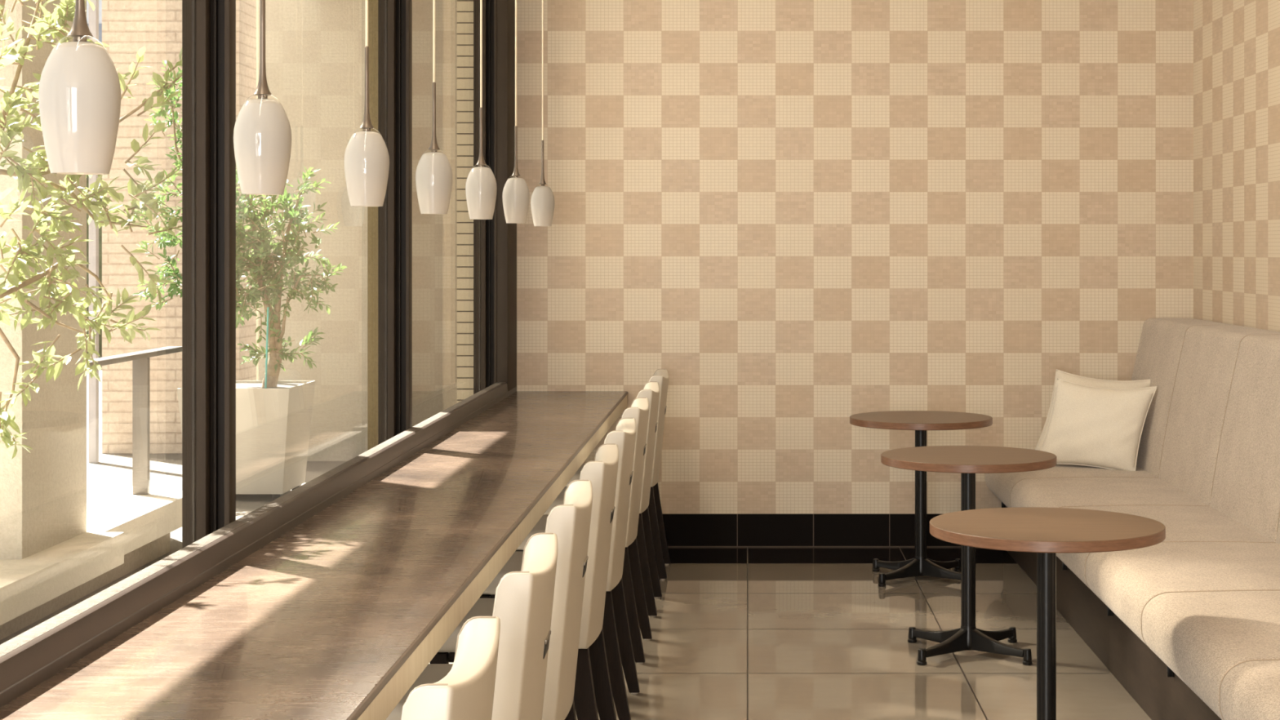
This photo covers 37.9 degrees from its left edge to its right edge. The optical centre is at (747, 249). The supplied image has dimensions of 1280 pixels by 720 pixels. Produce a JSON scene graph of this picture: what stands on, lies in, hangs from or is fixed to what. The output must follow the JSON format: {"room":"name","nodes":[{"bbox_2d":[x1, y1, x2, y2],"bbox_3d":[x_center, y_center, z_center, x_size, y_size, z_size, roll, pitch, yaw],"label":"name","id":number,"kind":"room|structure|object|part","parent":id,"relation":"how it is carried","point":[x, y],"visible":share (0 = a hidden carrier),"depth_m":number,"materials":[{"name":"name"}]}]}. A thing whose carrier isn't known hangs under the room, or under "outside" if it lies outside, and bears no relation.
{"room":"cafe","nodes":[
{"label":"cafe","id":0,"kind":"room"},
{"bbox_2d":[0,365,346,644],"bbox_3d":[-20.655,1.365,28.000,38.690,0.200,64.000,0,0,0],"label":"ground","id":1,"kind":"structure","parent":0,"point":[113,473],"depth_m":10.32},
{"bbox_2d":[0,0,182,459],"bbox_3d":[-1.885,0.220,4.735,0.536,2.095,1.147,0,0,22],"label":"tree","id":2,"kind":"object","parent":1,"relation":"on","point":[19,260],"visible":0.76,"depth_m":4.92,"materials":[{"name":"green plant"}]},
{"bbox_2d":[0,480,182,639],"bbox_3d":[-2.607,1.150,5.130,0.687,0.250,6.260,0,0,0],"label":"ledge","id":3,"kind":"object","parent":1,"relation":"on","point":[126,531],"visible":0.85,"depth_m":6.59,"materials":[{"name":"stone"}]},
{"bbox_2d":[0,0,86,559],"bbox_3d":[-2.650,-0.855,6.440,0.500,3.760,0.600,0,0,0],"label":"pillar","id":4,"kind":"structure","parent":3,"relation":"on","point":[43,488],"depth_m":6.29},
{"bbox_2d":[88,346,182,494],"bbox_3d":[-2.540,0.728,7.480,0.070,0.595,1.560,0,0,0],"label":"railing","id":5,"kind":"object","parent":3,"relation":"on","point":[140,360],"visible":0.41,"depth_m":7.76,"materials":[{"name":"grey metal"}]},
{"bbox_3d":[-2.540,0.441,7.480,0.070,0.022,1.560,0,0,0],"label":"handrail","id":6,"kind":"part","parent":5,"relation":"part of","materials":[{"name":"grey metal"}]},
{"bbox_3d":[-2.540,0.739,7.775,0.064,0.573,0.030,0,0,0],"label":"post","id":7,"kind":"part","parent":5,"relation":"part of","materials":[{"name":"grey metal"}]},
{"bbox_2d":[88,0,98,462],"bbox_3d":[-3.884,-0.835,11.025,0.043,4.200,0.050,0,0,0],"label":"steel post","id":8,"kind":"object","parent":1,"relation":"on","point":[93,15],"visible":0.56,"depth_m":11.00,"materials":[{"name":"metal"}]},
{"bbox_2d":[86,174,102,357],"bbox_3d":[-7.900,-0.285,21.500,3.000,3.300,1.000,0,0,0],"label":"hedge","id":9,"kind":"object","parent":1,"relation":"on","point":[87,175],"visible":0.02,"depth_m":21.00,"materials":[{"name":"green plant"}]},
{"bbox_2d":[86,0,102,42],"bbox_3d":[-12.750,-6.535,35.975,8.500,16.000,4.050,0,0,0],"label":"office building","id":10,"kind":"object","parent":1,"relation":"on","point":[100,1],"visible":0.02,"depth_m":34.00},
{"bbox_2d":[177,380,315,500],"bbox_3d":[-2.564,0.979,9.530,0.560,0.572,0.560,0,0,0],"label":"planter","id":11,"kind":"object","parent":1,"relation":"on","point":[273,424],"visible":0.48,"depth_m":9.28,"materials":[{"name":"white concrete"},{"name":"dark soil"}]},
{"bbox_2d":[129,60,346,387],"bbox_3d":[-2.614,-0.065,9.469,1.102,1.816,0.594,0,0,-4],"label":"tree","id":12,"kind":"object","parent":11,"relation":"on","point":[288,258],"visible":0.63,"depth_m":9.47,"materials":[{"name":"green plant"}]},
{"bbox_2d":[264,306,269,388],"bbox_3d":[-2.447,0.508,9.450,0.010,0.430,0.032,0,0,21],"label":"stake","id":13,"kind":"object","parent":11,"relation":"on","point":[268,308],"visible":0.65,"depth_m":9.45,"materials":[{"name":"teal plastic"}]},
{"bbox_2d":[102,0,256,453],"bbox_3d":[-3.575,-0.935,11.700,0.850,4.400,0.400,0,0,0],"label":"brick wall","id":14,"kind":"structure","parent":0,"point":[128,26],"depth_m":11.50,"materials":[{"name":"beige brick"}]},
{"bbox_2d":[256,0,258,380],"bbox_3d":[-3.280,-0.835,12.650,0.640,4.200,0.300,0,0,0],"label":"wall","id":15,"kind":"structure","parent":0,"point":[257,1],"depth_m":12.50,"materials":[{"name":"beige paint"}]},
{"bbox_2d":[258,0,442,461],"bbox_3d":[-2.013,-0.835,11.300,1.825,4.200,0.400,0,0,0],"label":"wall","id":16,"kind":"structure","parent":0,"point":[315,49],"depth_m":11.10,"materials":[{"name":"beige paint"}]},
{"bbox_2d":[367,0,377,450],"bbox_3d":[-2.115,-0.338,10.924,0.170,3.205,0.348,0,0,0],"label":"window frame","id":17,"kind":"structure","parent":0,"point":[372,211],"depth_m":10.75,"materials":[{"name":"brown metal"}]},
{"bbox_2d":[442,0,457,410],"bbox_3d":[-1.700,-0.338,10.949,0.160,3.205,0.298,0,0,0],"label":"exterior wall","id":18,"kind":"structure","parent":0,"point":[449,7],"depth_m":10.80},
{"bbox_2d":[457,0,473,403],"bbox_3d":[-1.383,-0.340,9.525,0.146,3.210,0.450,0,0,0],"label":"brick wall","id":19,"kind":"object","parent":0,"point":[464,7],"visible":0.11,"depth_m":9.30,"materials":[{"name":"beige brick"}]},
{"bbox_2d":[429,547,1151,719],"bbox_3d":[0.547,1.525,3.369,3.695,0.120,11.937,0,0,0],"label":"floor","id":20,"kind":"structure","parent":0,"point":[738,633],"depth_m":6.86,"materials":[{"name":"tile"}]},
{"bbox_2d":[182,0,235,548],"bbox_3d":[-1.244,-0.010,3.179,0.112,2.950,2.267,0,0,0],"label":"window","id":21,"kind":"structure","parent":20,"relation":"on","point":[208,26],"depth_m":4.27,"materials":[{"name":"black metal"}]},
{"bbox_3d":[-1.285,-0.010,4.289,0.030,2.950,0.046,0,0,0],"label":"frame","id":22,"kind":"part","parent":21,"relation":"part of","materials":[{"name":"brown metal"}]},
{"bbox_3d":[-1.255,-0.010,4.279,0.030,2.950,0.057,0,0,0],"label":"sash frame","id":23,"kind":"part","parent":21,"relation":"part of","materials":[{"name":"brown metal"}]},
{"bbox_3d":[-1.194,-0.010,4.285,0.013,2.950,0.054,0,0,0],"label":"frame","id":24,"kind":"part","parent":21,"relation":"part of","materials":[{"name":"brown metal"}]},
{"bbox_2d":[0,382,627,719],"bbox_3d":[-0.888,1.046,4.867,0.600,0.837,8.535,0,0,0],"label":"countertop","id":25,"kind":"structure","parent":20,"relation":"on","point":[329,599],"depth_m":3.76,"materials":[{"name":"brown laminate"}]},
{"bbox_3d":[-0.591,0.703,4.867,0.006,0.010,8.535,0,0,0],"label":"edge trim","id":26,"kind":"part","parent":25,"relation":"part of","materials":[{"name":"beige wood"}]},
{"bbox_2d":[377,0,412,444],"bbox_3d":[-1.244,-0.010,5.441,0.112,2.950,2.268,0,0,0],"label":"window","id":27,"kind":"structure","parent":20,"relation":"on","point":[394,16],"depth_m":6.53,"materials":[{"name":"black metal"}]},
{"bbox_3d":[-1.285,-0.010,6.552,0.030,2.950,0.046,0,0,0],"label":"frame","id":28,"kind":"part","parent":27,"relation":"part of","materials":[{"name":"brown metal"}]},
{"bbox_3d":[-1.255,-0.010,6.542,0.030,2.950,0.057,0,0,0],"label":"sash frame","id":29,"kind":"part","parent":27,"relation":"part of","materials":[{"name":"brown metal"}]},
{"bbox_3d":[-1.194,-0.010,6.548,0.013,2.950,0.054,0,0,0],"label":"frame","id":30,"kind":"part","parent":27,"relation":"part of","materials":[{"name":"brown metal"}]},
{"bbox_2d":[400,616,500,719],"bbox_3d":[-0.605,1.011,2.600,0.488,0.908,0.456,0,0,0],"label":"dining chair","id":31,"kind":"object","parent":20,"relation":"on","point":[466,692],"visible":1,"depth_m":2.53,"materials":[{"name":"beige leather"}]},
{"bbox_2d":[473,0,497,394],"bbox_3d":[-1.244,-0.010,7.710,0.112,2.950,2.280,0,0,0],"label":"window","id":32,"kind":"structure","parent":20,"relation":"on","point":[485,231],"depth_m":8.80,"materials":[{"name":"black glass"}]},
{"bbox_3d":[-1.285,-0.010,8.827,0.030,2.950,0.046,0,0,0],"label":"frame","id":33,"kind":"part","parent":32,"relation":"part of","materials":[{"name":"brown metal"}]},
{"bbox_3d":[-1.255,-0.010,8.816,0.030,2.950,0.057,0,0,0],"label":"sash frame","id":34,"kind":"part","parent":32,"relation":"part of","materials":[{"name":"brown metal"}]},
{"bbox_3d":[-1.194,-0.010,8.823,0.013,2.950,0.054,0,0,0],"label":"frame","id":35,"kind":"part","parent":32,"relation":"part of","materials":[{"name":"brown metal"}]},
{"bbox_2d":[385,480,592,719],"bbox_3d":[-0.603,1.011,4.268,0.488,0.908,0.456,0,0,-1],"label":"dining chair","id":36,"kind":"object","parent":20,"relation":"on","point":[570,521],"visible":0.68,"depth_m":4.07,"materials":[{"name":"beige leather"}]},
{"bbox_3d":[-0.652,1.031,4.267,0.390,0.072,0.424,0,0,-1],"label":"seat","id":37,"kind":"part","parent":36,"relation":"part of","materials":[{"name":"beige leather"}]},
{"bbox_3d":[-0.431,0.804,4.269,0.141,0.492,0.456,0,0,-1],"label":"backrest","id":38,"kind":"part","parent":36,"relation":"part of","materials":[{"name":"beige leather"}]},
{"bbox_3d":[-0.428,1.242,4.467,0.133,0.434,0.042,0,0,-1],"label":"leg","id":39,"kind":"part","parent":36,"relation":"part of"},
{"bbox_3d":[-0.375,0.730,4.270,0.005,0.034,0.088,7,0,-1],"label":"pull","id":40,"kind":"part","parent":36,"relation":"part of","materials":[{"name":"black metal"}]},
{"bbox_2d":[491,533,557,719],"bbox_3d":[-0.600,1.011,3.427,0.488,0.908,0.456,0,0,-1],"label":"dining chair","id":41,"kind":"object","parent":20,"relation":"on","point":[523,602],"visible":0.97,"depth_m":3.21,"materials":[{"name":"beige leather"}]},
{"bbox_3d":[-0.372,0.730,3.429,0.005,0.034,0.088,7,0,-1],"label":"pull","id":42,"kind":"part","parent":41,"relation":"part of","materials":[{"name":"silver metal"}]},
{"bbox_2d":[430,443,618,719],"bbox_3d":[-0.602,1.011,5.107,0.488,0.908,0.456,0,0,0],"label":"dining chair","id":43,"kind":"object","parent":20,"relation":"on","point":[593,691],"visible":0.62,"depth_m":4.92,"materials":[{"name":"beige leather"}]},
{"bbox_3d":[-0.817,1.264,4.923,0.044,0.390,0.044,0,0,0],"label":"leg","id":44,"kind":"part","parent":43,"relation":"part of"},
{"bbox_3d":[-0.618,1.080,5.107,0.345,0.026,0.400,0,0,0],"label":"seat rail","id":45,"kind":"part","parent":43,"relation":"part of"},
{"bbox_3d":[-0.651,1.031,5.108,0.390,0.072,0.424,0,0,0],"label":"seat","id":46,"kind":"part","parent":43,"relation":"part of","materials":[{"name":"beige leather"}]},
{"bbox_3d":[-0.426,1.242,4.908,0.133,0.434,0.042,0,0,0],"label":"leg","id":47,"kind":"part","parent":43,"relation":"part of","materials":[{"name":"black wood"}]},
{"bbox_3d":[-0.429,0.804,5.106,0.141,0.492,0.456,0,0,0],"label":"backrest","id":48,"kind":"part","parent":43,"relation":"part of","materials":[{"name":"white plastic"}]},
{"bbox_3d":[-0.423,1.242,5.304,0.133,0.434,0.042,0,0,0],"label":"leg","id":49,"kind":"part","parent":43,"relation":"part of","materials":[{"name":"black wood"}]},
{"bbox_3d":[-0.374,0.730,5.106,0.005,0.034,0.088,7,0,0],"label":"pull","id":50,"kind":"part","parent":43,"relation":"part of","materials":[{"name":"black metal"}]},
{"bbox_2d":[479,417,639,719],"bbox_3d":[-0.602,1.011,5.928,0.488,0.908,0.456,0,0,0],"label":"dining chair","id":51,"kind":"object","parent":20,"relation":"on","point":[617,637],"visible":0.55,"depth_m":5.75,"materials":[{"name":"beige leather"}]},
{"bbox_3d":[-0.817,1.264,5.744,0.044,0.390,0.044,0,0,0],"label":"leg","id":52,"kind":"part","parent":51,"relation":"part of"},
{"bbox_3d":[-0.650,1.031,5.929,0.390,0.072,0.424,0,0,0],"label":"seat","id":53,"kind":"part","parent":51,"relation":"part of","materials":[{"name":"beige leather"}]},
{"bbox_3d":[-0.426,1.242,5.729,0.133,0.434,0.042,0,0,0],"label":"leg","id":54,"kind":"part","parent":51,"relation":"part of","materials":[{"name":"black wood"}]},
{"bbox_3d":[-0.429,0.804,5.927,0.141,0.492,0.456,0,0,0],"label":"backrest","id":55,"kind":"part","parent":51,"relation":"part of","materials":[{"name":"white plastic"}]},
{"bbox_3d":[-0.422,1.242,6.125,0.133,0.434,0.042,0,0,0],"label":"leg","id":56,"kind":"part","parent":51,"relation":"part of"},
{"bbox_2d":[515,397,652,663],"bbox_3d":[-0.605,1.011,6.773,0.488,0.908,0.456,0,0,1],"label":"dining chair","id":57,"kind":"object","parent":20,"relation":"on","point":[633,588],"visible":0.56,"depth_m":6.61,"materials":[{"name":"white plastic"}]},
{"bbox_3d":[-0.653,1.031,6.773,0.390,0.072,0.424,0,0,1],"label":"seat","id":58,"kind":"part","parent":57,"relation":"part of","materials":[{"name":"beige leather"}]},
{"bbox_3d":[-0.429,1.242,6.573,0.133,0.434,0.042,0,0,1],"label":"leg","id":59,"kind":"part","parent":57,"relation":"part of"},
{"bbox_3d":[-0.432,0.804,6.771,0.141,0.492,0.456,0,0,1],"label":"backrest","id":60,"kind":"part","parent":57,"relation":"part of","materials":[{"name":"beige leather"}]},
{"bbox_3d":[-0.425,1.242,6.969,0.133,0.434,0.042,0,0,1],"label":"leg","id":61,"kind":"part","parent":57,"relation":"part of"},
{"bbox_2d":[543,381,662,617],"bbox_3d":[-0.604,1.011,7.610,0.488,0.908,0.456,0,0,0],"label":"dining chair","id":62,"kind":"object","parent":20,"relation":"on","point":[650,575],"visible":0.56,"depth_m":7.42,"materials":[{"name":"white plastic"}]},
{"bbox_3d":[-0.653,1.031,7.610,0.390,0.072,0.424,0,0,0],"label":"seat","id":63,"kind":"part","parent":62,"relation":"part of","materials":[{"name":"beige leather"}]},
{"bbox_3d":[-0.427,1.242,7.411,0.133,0.434,0.042,0,0,0],"label":"leg","id":64,"kind":"part","parent":62,"relation":"part of","materials":[{"name":"brown wood"}]},
{"bbox_3d":[-0.432,0.804,7.609,0.141,0.492,0.456,0,0,0],"label":"backrest","id":65,"kind":"part","parent":62,"relation":"part of","materials":[{"name":"beige leather"}]},
{"bbox_3d":[-0.426,1.242,7.807,0.133,0.434,0.042,0,0,0],"label":"leg","id":66,"kind":"part","parent":62,"relation":"part of","materials":[{"name":"brown wood"}]},
{"bbox_2d":[565,368,670,579],"bbox_3d":[-0.602,1.011,8.438,0.488,0.908,0.456,0,0,0],"label":"dining chair","id":67,"kind":"object","parent":20,"relation":"on","point":[660,375],"visible":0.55,"depth_m":8.24,"materials":[{"name":"white plastic"}]},
{"bbox_3d":[-0.651,1.031,8.438,0.390,0.072,0.424,0,0,0],"label":"seat","id":68,"kind":"part","parent":67,"relation":"part of","materials":[{"name":"white plastic"}]},
{"bbox_3d":[-0.424,1.242,8.241,0.133,0.434,0.042,0,0,0],"label":"leg","id":69,"kind":"part","parent":67,"relation":"part of","materials":[{"name":"black wood"}]},
{"bbox_3d":[-0.430,0.804,8.439,0.141,0.492,0.456,0,0,0],"label":"backrest","id":70,"kind":"part","parent":67,"relation":"part of","materials":[{"name":"beige leather"}]},
{"bbox_3d":[-0.425,1.242,8.637,0.133,0.434,0.042,0,0,0],"label":"leg","id":71,"kind":"part","parent":67,"relation":"part of","materials":[{"name":"black wood"}]},
{"bbox_2d":[849,410,992,586],"bbox_3d":[0.772,1.105,8.268,0.633,0.720,0.633,0,0,0],"label":"round table","id":72,"kind":"object","parent":20,"relation":"on","point":[920,421],"visible":0.96,"depth_m":8.23,"materials":[{"name":"brown wood"}]},
{"bbox_3d":[0.679,1.408,8.361,0.240,0.078,0.038,0,0,45],"label":"leg","id":73,"kind":"part","parent":72,"relation":"part of","materials":[{"name":"black metal"}]},
{"bbox_3d":[0.679,1.408,8.175,0.240,0.078,0.038,0,0,-45],"label":"leg","id":74,"kind":"part","parent":72,"relation":"part of","materials":[{"name":"black metal"}]},
{"bbox_3d":[0.863,1.408,8.177,0.192,0.078,0.192,0,0,0],"label":"leg","id":75,"kind":"part","parent":72,"relation":"part of","materials":[{"name":"black metal"}]},
{"bbox_3d":[0.865,1.408,8.361,0.240,0.078,0.038,0,0,-45],"label":"leg","id":76,"kind":"part","parent":72,"relation":"part of","materials":[{"name":"black metal"}]},
{"bbox_2d":[880,445,1056,665],"bbox_3d":[0.802,1.105,6.741,0.633,0.720,0.633,0,0,0],"label":"round table","id":77,"kind":"object","parent":20,"relation":"on","point":[966,460],"visible":0.99,"depth_m":6.70,"materials":[{"name":"brown wood"}]},
{"bbox_3d":[0.709,1.408,6.834,0.240,0.078,0.038,0,0,45],"label":"leg","id":78,"kind":"part","parent":77,"relation":"part of","materials":[{"name":"black metal"}]},
{"bbox_3d":[0.709,1.408,6.648,0.038,0.078,0.240,0,0,45],"label":"leg","id":79,"kind":"part","parent":77,"relation":"part of","materials":[{"name":"black metal"}]},
{"bbox_3d":[0.895,1.408,6.834,0.038,0.078,0.240,0,0,45],"label":"leg","id":80,"kind":"part","parent":77,"relation":"part of","materials":[{"name":"black metal"}]},
{"bbox_3d":[0.895,1.408,6.648,0.240,0.078,0.038,0,0,45],"label":"leg","id":81,"kind":"part","parent":77,"relation":"part of","materials":[{"name":"black metal"}]},
{"bbox_2d":[929,506,1165,719],"bbox_3d":[0.814,1.105,5.053,0.633,0.720,0.633,0,0,0],"label":"round table","id":82,"kind":"object","parent":20,"relation":"on","point":[1046,532],"visible":1,"depth_m":5.03,"materials":[{"name":"brown wood"}]},
{"bbox_2d":[985,317,1279,719],"bbox_3d":[1.680,0.900,5.066,1.026,1.130,8.133,0,0,0],"label":"bench","id":83,"kind":"object","parent":20,"relation":"on","point":[1188,623],"visible":0.75,"depth_m":6.68,"materials":[{"name":"beige fabric"}]},
{"bbox_2d":[985,464,1157,507],"bbox_3d":[1.534,1.106,8.689,0.733,0.194,0.887,0,0,0],"label":"seat cushion","id":84,"kind":"object","parent":83,"relation":"on","point":[1002,485],"depth_m":8.42,"materials":[{"name":"beige fabric"}]},
{"bbox_2d":[1035,368,1150,450],"bbox_3d":[1.640,0.789,8.780,0.562,0.433,0.168,0,0,23],"label":"throw cushion","id":85,"kind":"object","parent":83,"relation":"on","point":[1060,374],"visible":0.27,"depth_m":8.80,"materials":[{"name":"beige fabric"}]},
{"bbox_2d":[1040,377,1157,471],"bbox_3d":[1.611,0.815,8.598,0.554,0.427,0.168,0,0,26],"label":"throw cushion","id":86,"kind":"object","parent":83,"relation":"on","point":[1091,426],"visible":0.96,"depth_m":8.54,"materials":[{"name":"beige fabric"}]},
{"bbox_2d":[1010,477,1208,507],"bbox_3d":[1.534,1.106,7.788,0.733,0.194,0.912,0,0,0],"label":"seat cushion","id":87,"kind":"object","parent":83,"relation":"on","point":[1046,492],"depth_m":7.76,"materials":[{"name":"beige fabric"}]},
{"bbox_2d":[1056,505,1273,587],"bbox_3d":[1.534,1.106,6.875,0.733,0.194,0.912,0,0,0],"label":"seat cushion","id":88,"kind":"object","parent":83,"relation":"on","point":[1183,523],"depth_m":6.80,"materials":[{"name":"beige fabric"}]},
{"bbox_2d":[1085,542,1279,643],"bbox_3d":[1.534,1.106,5.963,0.733,0.194,0.912,0,0,0],"label":"seat cushion","id":89,"kind":"object","parent":83,"relation":"on","point":[1126,581],"depth_m":5.92,"materials":[{"name":"beige fabric"}]},
{"bbox_3d":[2.004,0.698,8.689,0.375,0.725,0.887,0,0,0],"label":"backrest","id":90,"kind":"part","parent":83,"relation":"part of","materials":[{"name":"beige fabric"}]},
{"bbox_2d":[1142,590,1279,719],"bbox_3d":[1.534,1.106,5.050,0.733,0.194,0.912,0,0,0],"label":"seat cushion","id":91,"kind":"object","parent":83,"relation":"on","point":[1202,636],"depth_m":5.05,"materials":[{"name":"beige fabric"}]},
{"bbox_3d":[2.004,0.698,7.788,0.375,0.725,0.912,0,0,0],"label":"backrest","id":92,"kind":"part","parent":83,"relation":"part of","materials":[{"name":"beige fabric"}]},
{"bbox_3d":[2.004,0.698,6.875,0.375,0.725,0.912,0,0,0],"label":"backrest","id":93,"kind":"part","parent":83,"relation":"part of","materials":[{"name":"beige fabric"}]},
{"bbox_2d":[1220,660,1279,719],"bbox_3d":[1.534,1.106,4.136,0.733,0.194,0.912,0,0,0],"label":"seat cushion","id":94,"kind":"object","parent":83,"relation":"on","point":[1250,690],"depth_m":4.43,"materials":[{"name":"beige fabric"}]},
{"bbox_3d":[2.004,0.698,5.963,0.375,0.725,0.912,0,0,0],"label":"backrest","id":95,"kind":"part","parent":83,"relation":"part of","materials":[{"name":"beige fabric"}]},
{"bbox_2d":[516,0,1193,513],"bbox_3d":[0.529,-0.010,9.237,3.331,2.950,0.200,0,0,0],"label":"wall","id":96,"kind":"structure","parent":0,"point":[811,215],"depth_m":9.14,"materials":[{"name":"tile"}]},
{"bbox_2d":[497,0,516,391],"bbox_3d":[-1.165,-0.010,9.063,0.055,2.950,0.527,0,0,0],"label":"window frame","id":97,"kind":"structure","parent":96,"relation":"attached to","point":[506,233],"depth_m":8.80,"materials":[{"name":"brown metal"}]},
{"bbox_2d":[662,513,960,547],"bbox_3d":[0.529,1.383,9.134,3.331,0.164,0.006,0,0,0],"label":"baseboard","id":98,"kind":"structure","parent":96,"relation":"attached to","point":[682,530],"depth_m":9.13,"materials":[{"name":"black tile"}]},
{"bbox_2d":[1193,0,1279,332],"bbox_3d":[2.295,-0.010,3.369,0.200,2.950,11.937,0,0,0],"label":"wall","id":99,"kind":"structure","parent":0,"point":[1237,42],"depth_m":8.33,"materials":[{"name":"tile"}]},
{"bbox_3d":[0.608,-1.560,3.369,3.575,0.150,11.937,0,0,0],"label":"ceiling","id":100,"kind":"structure","parent":0,"visible":0},
{"bbox_2d":[38,0,120,174],"bbox_3d":[-0.863,-0.792,2.400,0.101,1.387,0.101,0,0,0],"label":"pendant lamp","id":101,"kind":"object","parent":100,"relation":"hanging from","point":[79,91],"visible":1,"depth_m":2.36,"materials":[{"name":"white glass"}]},
{"bbox_3d":[-0.863,-0.365,2.400,0.033,0.192,0.033,0,0,0],"label":"stem","id":102,"kind":"part","parent":101,"relation":"part of","materials":[{"name":"brown metal"}]},
{"bbox_2d":[233,0,291,195],"bbox_3d":[-0.863,-0.792,3.304,0.101,1.387,0.101,0,0,0],"label":"pendant lamp","id":103,"kind":"object","parent":100,"relation":"hanging from","point":[262,131],"visible":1,"depth_m":3.27,"materials":[{"name":"white glass"}]},
{"bbox_3d":[-0.863,-0.365,3.304,0.033,0.192,0.033,0,0,0],"label":"stem","id":104,"kind":"part","parent":103,"relation":"part of","materials":[{"name":"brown metal"}]},
{"bbox_3d":[-0.863,-0.183,3.304,0.101,0.171,0.101,0,0,0],"label":"lamp shade","id":105,"kind":"part","parent":103,"relation":"part of","materials":[{"name":"white glass"}]},
{"bbox_2d":[343,0,389,206],"bbox_3d":[-0.863,-0.792,4.207,0.101,1.387,0.101,0,0,0],"label":"pendant lamp","id":106,"kind":"object","parent":100,"relation":"hanging from","point":[366,157],"visible":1,"depth_m":4.17,"materials":[{"name":"white glass"}]},
{"bbox_3d":[-0.863,-0.365,4.207,0.033,0.192,0.033,0,0,0],"label":"stem","id":107,"kind":"part","parent":106,"relation":"part of","materials":[{"name":"brown metal"}]},
{"bbox_3d":[-0.863,-0.183,4.207,0.101,0.171,0.101,0,0,0],"label":"lamp shade","id":108,"kind":"part","parent":106,"relation":"part of","materials":[{"name":"white glass"}]},
{"bbox_3d":[-0.863,-0.963,4.207,0.006,1.005,0.007,0,0,0],"label":"cord","id":109,"kind":"part","parent":106,"relation":"part of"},
{"bbox_2d":[415,0,452,213],"bbox_3d":[-0.863,-0.792,5.111,0.101,1.387,0.101,0,0,0],"label":"pendant lamp","id":110,"kind":"object","parent":100,"relation":"hanging from","point":[433,174],"visible":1,"depth_m":5.08,"materials":[{"name":"white glass"}]},
{"bbox_3d":[-0.863,-0.183,5.111,0.101,0.171,0.101,0,0,0],"label":"lamp shade","id":111,"kind":"part","parent":110,"relation":"part of","materials":[{"name":"white glass"}]},
{"bbox_3d":[-0.863,-0.963,5.111,0.006,1.005,0.007,0,0,0],"label":"cord","id":112,"kind":"part","parent":110,"relation":"part of","materials":[{"name":"beige plastic"}]},
{"bbox_3d":[-0.863,-0.365,5.111,0.033,0.192,0.033,0,0,0],"label":"stem","id":113,"kind":"part","parent":110,"relation":"part of","materials":[{"name":"brown metal"}]},
{"bbox_2d":[465,0,497,219],"bbox_3d":[-0.863,-0.792,6.014,0.101,1.387,0.101,0,0,0],"label":"pendant lamp","id":114,"kind":"object","parent":100,"relation":"hanging from","point":[481,188],"visible":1,"depth_m":5.98,"materials":[{"name":"white glass"}]},
{"bbox_3d":[-0.863,-0.365,6.014,0.033,0.192,0.033,0,0,0],"label":"stem","id":115,"kind":"part","parent":114,"relation":"part of","materials":[{"name":"brown metal"}]},
{"bbox_3d":[-0.863,-0.183,6.014,0.101,0.171,0.101,0,0,0],"label":"lamp shade","id":116,"kind":"part","parent":114,"relation":"part of","materials":[{"name":"white glass"}]},
{"bbox_3d":[-0.863,-0.963,6.014,0.006,1.005,0.007,0,0,0],"label":"cord","id":117,"kind":"part","parent":114,"relation":"part of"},
{"bbox_2d":[502,0,529,223],"bbox_3d":[-0.863,-0.792,6.918,0.101,1.387,0.101,0,0,0],"label":"pendant lamp","id":118,"kind":"object","parent":100,"relation":"hanging from","point":[516,194],"visible":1,"depth_m":6.89,"materials":[{"name":"white glass"}]},
{"bbox_3d":[-0.863,-0.365,6.918,0.033,0.192,0.033,0,0,0],"label":"stem","id":119,"kind":"part","parent":118,"relation":"part of","materials":[{"name":"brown metal"}]},
{"bbox_3d":[-0.863,-0.183,6.918,0.101,0.171,0.101,0,0,0],"label":"lamp shade","id":120,"kind":"part","parent":118,"relation":"part of","materials":[{"name":"white glass"}]},
{"bbox_3d":[-0.863,-0.963,6.918,0.006,1.005,0.007,0,0,0],"label":"cord","id":121,"kind":"part","parent":118,"relation":"part of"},
{"bbox_2d":[530,0,555,226],"bbox_3d":[-0.863,-0.792,7.821,0.101,1.387,0.101,0,0,0],"label":"pendant lamp","id":122,"kind":"object","parent":100,"relation":"hanging from","point":[542,200],"visible":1,"depth_m":7.79,"materials":[{"name":"white glass"}]},
{"bbox_3d":[-0.863,-0.365,7.821,0.033,0.192,0.033,0,0,0],"label":"stem","id":123,"kind":"part","parent":122,"relation":"part of","materials":[{"name":"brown metal"}]},
{"bbox_3d":[-0.863,-0.183,7.821,0.101,0.171,0.101,0,0,0],"label":"lamp shade","id":124,"kind":"part","parent":122,"relation":"part of","materials":[{"name":"white glass"}]},
{"bbox_3d":[-0.863,-0.963,7.821,0.006,1.005,0.007,0,0,0],"label":"cord","id":125,"kind":"part","parent":122,"relation":"part of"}
]}

